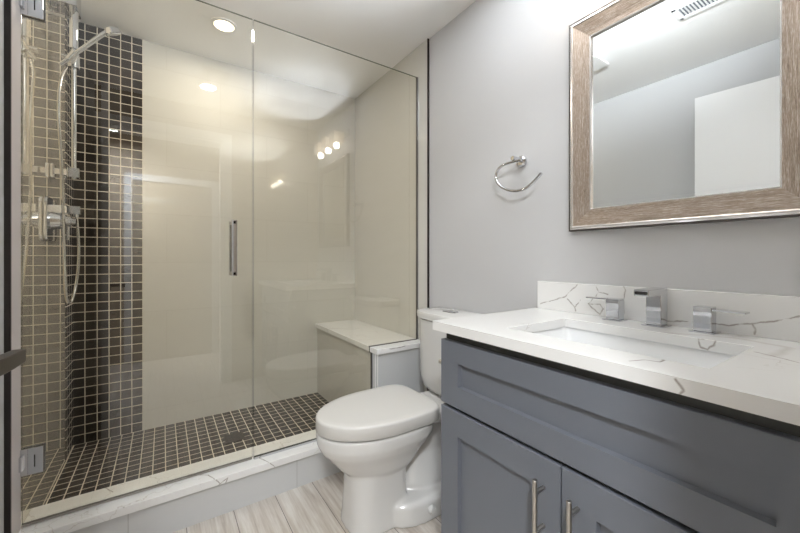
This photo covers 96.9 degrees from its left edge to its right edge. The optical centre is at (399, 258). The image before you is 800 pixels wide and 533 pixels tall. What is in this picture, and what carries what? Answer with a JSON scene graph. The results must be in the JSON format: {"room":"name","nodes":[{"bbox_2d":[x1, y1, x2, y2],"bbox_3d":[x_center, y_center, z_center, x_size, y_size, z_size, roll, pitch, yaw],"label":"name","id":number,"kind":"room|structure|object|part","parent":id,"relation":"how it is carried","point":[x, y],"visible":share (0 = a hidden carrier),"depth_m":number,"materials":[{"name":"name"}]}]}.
{"room":"bathroom","nodes":[
{"label":"bathroom","id":0,"kind":"room"},
{"bbox_2d":[0,349,25,375],"bbox_3d":[-0.506,0.029,0.221,0.117,2.238,0.850,0,0,-27],"label":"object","id":1,"kind":"structure","parent":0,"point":[10,360],"depth_m":0.57,"materials":[{"name":"grey metal"}]},
{"bbox_2d":[45,392,328,503],"bbox_3d":[-0.905,1.117,2.195,1.836,0.086,0.855,0,0,-34],"label":"floor","id":2,"kind":"structure","parent":0,"point":[99,464],"depth_m":2.05,"materials":[{"name":"tile"}]},
{"bbox_2d":[223,431,244,443],"bbox_3d":[-0.993,1.072,2.123,0.104,0.004,0.104,0,0,-34],"label":"shower drain","id":3,"kind":"object","parent":2,"relation":"on","point":[234,437],"visible":1,"depth_m":2.12,"materials":[{"name":"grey metal"}]},
{"bbox_2d":[316,319,423,401],"bbox_3d":[-0.258,0.840,2.526,0.352,0.640,0.982,0,0,-34],"label":"shower bench","id":4,"kind":"object","parent":2,"relation":"on","point":[343,354],"visible":0.55,"depth_m":2.32,"materials":[{"name":"tile"}]},
{"bbox_3d":[-0.258,0.536,2.526,0.352,0.032,0.982,0,0,-34],"label":"stone seat","id":5,"kind":"part","parent":4,"relation":"part of","materials":[{"name":"white stone"}]},
{"bbox_2d":[74,22,354,444],"bbox_3d":[-1.160,-0.103,2.573,1.822,2.526,0.103,0,0,-34],"label":"wall","id":6,"kind":"structure","parent":0,"point":[198,110],"depth_m":2.38,"materials":[{"name":"tile"}]},
{"bbox_2d":[0,0,73,532],"bbox_3d":[-1.161,-0.103,0.863,0.118,2.526,2.945,0,0,-34],"label":"wall","id":7,"kind":"structure","parent":6,"relation":"attached to","point":[69,182],"depth_m":1.89,"materials":[{"name":"beige tile"}]},
{"bbox_2d":[4,0,10,532],"bbox_3d":[-1.327,-0.103,1.199,0.016,2.526,0.007,0,0,-34],"label":"trim","id":8,"kind":"structure","parent":7,"relation":"attached to","point":[7,3],"depth_m":1.20,"materials":[{"name":"brown metal"}]},
{"bbox_2d":[11,0,20,532],"bbox_3d":[-1.349,-0.103,1.245,0.002,2.526,0.094,0,0,-34],"label":"trim","id":9,"kind":"structure","parent":7,"relation":"attached to","point":[15,8],"depth_m":1.24,"materials":[{"name":"grey metal"}]},
{"bbox_2d":[21,0,65,526],"bbox_3d":[-1.607,-0.103,1.616,0.015,2.526,0.997,0,0,-34],"label":"wall tile","id":10,"kind":"structure","parent":7,"relation":"attached to","point":[44,303],"depth_m":1.48,"materials":[{"name":"beige tile"}]},
{"bbox_2d":[43,196,76,241],"bbox_3d":[-1.543,-0.175,1.621,0.094,0.195,0.175,0,0,-34],"label":"shower valve","id":11,"kind":"object","parent":10,"relation":"attached to","point":[52,221],"visible":0.92,"depth_m":1.58,"materials":[{"name":"silver metal"}]},
{"bbox_3d":[-1.577,-0.175,1.598,0.014,0.195,0.175,0,0,-34],"label":"plate","id":12,"kind":"part","parent":11,"relation":"part of","materials":[{"name":"silver metal"}]},
{"bbox_3d":[-1.545,-0.170,1.619,0.064,0.084,0.084,0,0,-34],"label":"knob","id":13,"kind":"part","parent":11,"relation":"part of","materials":[{"name":"silver metal"}]},
{"bbox_3d":[-1.519,-0.136,1.637,0.035,0.101,0.032,0,0,-34],"label":"lever","id":14,"kind":"part","parent":11,"relation":"part of","materials":[{"name":"silver metal"}]},
{"bbox_2d":[49,0,80,179],"bbox_3d":[-1.562,-0.815,1.659,0.107,0.890,0.120,0,0,-34],"label":"shower rail","id":15,"kind":"object","parent":10,"relation":"attached to","point":[71,8],"visible":0.98,"depth_m":1.67,"materials":[{"name":"silver metal"}]},
{"bbox_3d":[-1.542,-0.770,1.676,0.019,0.791,0.019,0,0,-34],"label":"rail","id":16,"kind":"part","parent":15,"relation":"part of","materials":[{"name":"silver metal"}]},
{"bbox_2d":[58,27,121,65],"bbox_3d":[-1.462,-1.005,1.680,0.230,0.250,0.068,0,0,-34],"label":"shower","id":17,"kind":"object","parent":15,"relation":"attached to","point":[108,31],"visible":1,"depth_m":1.68,"materials":[{"name":"silver metal"}]},
{"bbox_2d":[57,66,79,303],"bbox_3d":[-1.524,-0.341,1.625,0.054,1.094,0.131,0,0,-22],"label":"shower hose","id":18,"kind":"object","parent":17,"relation":"hanging from","point":[64,70],"visible":1,"depth_m":1.60,"materials":[{"name":"silver metal"}]},
{"bbox_2d":[54,205,81,217],"bbox_3d":[-1.567,-0.223,1.665,0.104,0.056,0.052,0,0,-34],"label":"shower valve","id":19,"kind":"object","parent":10,"relation":"attached to","point":[75,211],"visible":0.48,"depth_m":1.66,"materials":[{"name":"silver metal"}]},
{"bbox_2d":[19,0,251,526],"bbox_3d":[-1.050,-0.095,1.509,0.792,2.143,0.092,0,0,-34],"label":"shower door","id":20,"kind":"structure","parent":10,"relation":"attached to","point":[32,459],"depth_m":1.31,"materials":[{"name":"clear glass"}]},
{"bbox_3d":[-1.353,-0.932,1.306,0.060,0.096,0.031,0,0,-34],"label":"clamp plate","id":21,"kind":"part","parent":20,"relation":"part of","materials":[{"name":"silver metal"}]},
{"bbox_3d":[-1.353,0.740,1.306,0.060,0.096,0.031,0,0,-34],"label":"clamp plate","id":22,"kind":"part","parent":20,"relation":"part of","materials":[{"name":"silver metal"}]},
{"bbox_3d":[-0.792,-0.049,1.681,0.024,0.262,0.092,0,0,-34],"label":"pull handle","id":23,"kind":"part","parent":20,"relation":"part of","materials":[{"name":"silver metal"}]},
{"bbox_2d":[79,0,475,98],"bbox_3d":[-0.163,-1.416,0.784,3.800,0.100,4.185,0,0,-34],"label":"ceiling","id":24,"kind":"structure","parent":0,"point":[383,32],"depth_m":2.12,"materials":[{"name":"paint"}]},
{"bbox_2d":[211,17,236,32],"bbox_3d":[-1.029,-1.362,2.073,0.140,0.008,0.140,0,0,-34],"label":"recessed light","id":25,"kind":"object","parent":24,"relation":"in","point":[221,24],"visible":1,"depth_m":2.07,"materials":[{"name":"white"}]},
{"bbox_2d":[173,471,440,532],"bbox_3d":[0.100,1.185,0.390,3.800,0.050,3.038,0,0,-34],"label":"floor","id":26,"kind":"structure","parent":0,"point":[316,506],"depth_m":1.60,"materials":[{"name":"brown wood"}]},
{"bbox_2d":[19,429,340,532],"bbox_3d":[-0.789,1.070,1.715,1.456,0.180,0.196,0,0,-34],"label":"shower curb","id":27,"kind":"object","parent":26,"relation":"on","point":[172,507],"visible":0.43,"depth_m":1.56,"materials":[{"name":"stone"}]},
{"bbox_2d":[253,20,418,459],"bbox_3d":[-0.301,-0.093,2.010,0.998,2.146,0.019,0,0,-34],"label":"fixed glass panel","id":28,"kind":"object","parent":27,"relation":"on","point":[417,78],"visible":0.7,"depth_m":2.10,"materials":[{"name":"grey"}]},
{"bbox_2d":[315,307,481,532],"bbox_3d":[0.006,0.720,1.688,0.836,0.880,0.466,0,0,-34],"label":"toilet","id":29,"kind":"object","parent":26,"relation":"on","point":[385,441],"visible":0.84,"depth_m":1.52,"materials":[{"name":"white ceramic"}]},
{"bbox_3d":[-0.117,0.692,1.600,0.532,0.061,0.388,0,0,-34],"label":"seat lid","id":30,"kind":"part","parent":29,"relation":"part of","materials":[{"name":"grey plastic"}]},
{"bbox_3d":[0.003,0.938,1.680,0.817,0.445,0.379,0,0,-34],"label":"bowl","id":31,"kind":"part","parent":29,"relation":"part of","materials":[{"name":"white ceramic"}]},
{"bbox_3d":[0.271,0.520,1.866,0.199,0.381,0.442,0,0,-34],"label":"tank","id":32,"kind":"part","parent":29,"relation":"part of","materials":[{"name":"white ceramic"}]},
{"bbox_3d":[0.267,0.306,1.863,0.209,0.042,0.466,0,0,-34],"label":"tank lid","id":33,"kind":"part","parent":29,"relation":"part of","materials":[{"name":"white ceramic"}]},
{"bbox_2d":[438,333,799,532],"bbox_3d":[0.598,0.703,1.024,0.617,0.914,0.937,0,0,-34],"label":"vanity cabinet","id":34,"kind":"object","parent":26,"relation":"on","point":[530,444],"visible":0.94,"depth_m":0.80,"materials":[{"name":"grey wood"}]},
{"bbox_3d":[0.273,0.776,1.048,0.020,0.544,0.443,0,0,-34],"label":"door","id":35,"kind":"part","parent":34,"relation":"part of","materials":[{"name":"grey paint"}]},
{"bbox_3d":[0.333,0.626,0.876,0.012,0.158,0.012,0,0,-34],"label":"bar pull","id":36,"kind":"part","parent":34,"relation":"part of","materials":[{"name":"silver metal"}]},
{"bbox_3d":[0.348,0.674,0.886,0.036,0.010,0.010,0,0,-34],"label":"post","id":37,"kind":"part","parent":34,"relation":"part of","materials":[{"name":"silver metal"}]},
{"bbox_3d":[0.348,0.578,0.886,0.036,0.010,0.010,0,0,-34],"label":"post","id":38,"kind":"part","parent":34,"relation":"part of","materials":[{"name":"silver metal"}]},
{"bbox_3d":[0.383,0.628,0.802,0.012,0.158,0.012,0,0,-34],"label":"bar pull","id":39,"kind":"part","parent":34,"relation":"part of","materials":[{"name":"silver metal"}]},
{"bbox_3d":[0.398,0.580,0.812,0.036,0.010,0.010,0,0,-34],"label":"post","id":40,"kind":"part","parent":34,"relation":"part of","materials":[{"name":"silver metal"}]},
{"bbox_2d":[432,281,799,425],"bbox_3d":[0.622,0.172,1.004,0.602,0.147,0.935,0,0,-34],"label":"countertop","id":41,"kind":"structure","parent":34,"relation":"on","point":[762,378],"depth_m":0.94,"materials":[{"name":"white stone"}]},
{"bbox_2d":[586,296,627,321],"bbox_3d":[0.730,0.177,1.259,0.054,0.076,0.122,0,0,-34],"label":"handle","id":42,"kind":"object","parent":41,"relation":"on","point":[614,307],"visible":1,"depth_m":1.22,"materials":[{"name":"silver metal"}]},
{"bbox_3d":[0.729,0.142,1.264,0.040,0.006,0.113,0,0,-34],"label":"lever","id":43,"kind":"part","parent":42,"relation":"part of","materials":[{"name":"silver metal"}]},
{"bbox_3d":[0.747,0.212,1.234,0.054,0.005,0.060,0,0,-34],"label":"plate","id":44,"kind":"part","parent":42,"relation":"part of","materials":[{"name":"silver metal"}]},
{"bbox_2d":[533,327,734,368],"bbox_3d":[0.599,0.315,0.983,0.362,0.140,0.538,0,0,-34],"label":"undermount sink","id":45,"kind":"object","parent":41,"relation":"in","point":[691,356],"visible":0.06,"depth_m":1.07,"materials":[{"name":"white ceramic"}]},
{"bbox_2d":[634,287,671,327],"bbox_3d":[0.785,0.154,1.108,0.143,0.122,0.062,0,0,-34],"label":"faucet spout","id":46,"kind":"object","parent":41,"relation":"on","point":[656,297],"visible":1,"depth_m":1.11,"materials":[{"name":"silver metal"}]},
{"bbox_3d":[0.818,0.212,1.131,0.063,0.005,0.062,0,0,-34],"label":"plate","id":47,"kind":"part","parent":46,"relation":"part of","materials":[{"name":"silver metal"}]},
{"bbox_2d":[688,305,749,334],"bbox_3d":[0.901,0.177,1.003,0.054,0.076,0.122,0,0,-34],"label":"handle","id":48,"kind":"object","parent":41,"relation":"on","point":[704,317],"visible":1,"depth_m":1.01,"materials":[{"name":"silver metal"}]},
{"bbox_3d":[0.884,0.212,1.029,0.054,0.005,0.060,0,0,-34],"label":"plate","id":49,"kind":"part","parent":48,"relation":"part of","materials":[{"name":"silver metal"}]},
{"bbox_3d":[0.916,0.147,0.983,0.040,0.006,0.071,0,0,-34],"label":"lever","id":50,"kind":"part","parent":48,"relation":"part of","materials":[{"name":"silver metal"}]},
{"bbox_3d":[0.522,0.776,0.677,0.020,0.544,0.445,0,0,-34],"label":"door","id":51,"kind":"part","parent":34,"relation":"part of","materials":[{"name":"grey paint"}]},
{"bbox_2d":[429,0,799,313],"bbox_3d":[0.429,-0.103,1.926,0.100,2.526,2.945,0,0,-34],"label":"wall","id":52,"kind":"structure","parent":0,"point":[499,70],"depth_m":1.64,"materials":[{"name":"paint"}]},
{"bbox_2d":[355,39,426,391],"bbox_3d":[-0.103,-0.103,2.622,0.011,2.526,0.997,0,0,-34],"label":"wall tile","id":53,"kind":"structure","parent":52,"relation":"attached to","point":[385,112],"depth_m":2.55,"materials":[{"name":"beige tile"}]},
{"bbox_2d":[427,38,428,390],"bbox_3d":[0.175,-0.103,2.204,0.012,2.526,0.007,0,0,-34],"label":"trim","id":54,"kind":"structure","parent":52,"relation":"attached to","point":[427,38],"depth_m":2.20,"materials":[{"name":"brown metal"}]},
{"bbox_2d":[494,156,542,191],"bbox_3d":[0.545,-0.384,1.599,0.070,0.177,0.254,0,0,-34],"label":"towel ring","id":55,"kind":"object","parent":52,"relation":"attached to","point":[520,161],"visible":1,"depth_m":1.61,"materials":[{"name":"silver metal"}]},
{"bbox_2d":[537,281,799,341],"bbox_3d":[0.865,0.157,1.163,0.021,0.117,0.929,0,0,-34],"label":"backsplash","id":56,"kind":"structure","parent":52,"relation":"attached to","point":[770,316],"depth_m":1.09,"materials":[{"name":"white stone"}]},
{"bbox_2d":[569,0,799,231],"bbox_3d":[0.870,-0.520,1.148,0.032,0.824,0.666,0,0,-34],"label":"framed mirror","id":57,"kind":"object","parent":52,"relation":"attached to","point":[682,112],"visible":1,"depth_m":1.12,"materials":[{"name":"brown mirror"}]}
]}

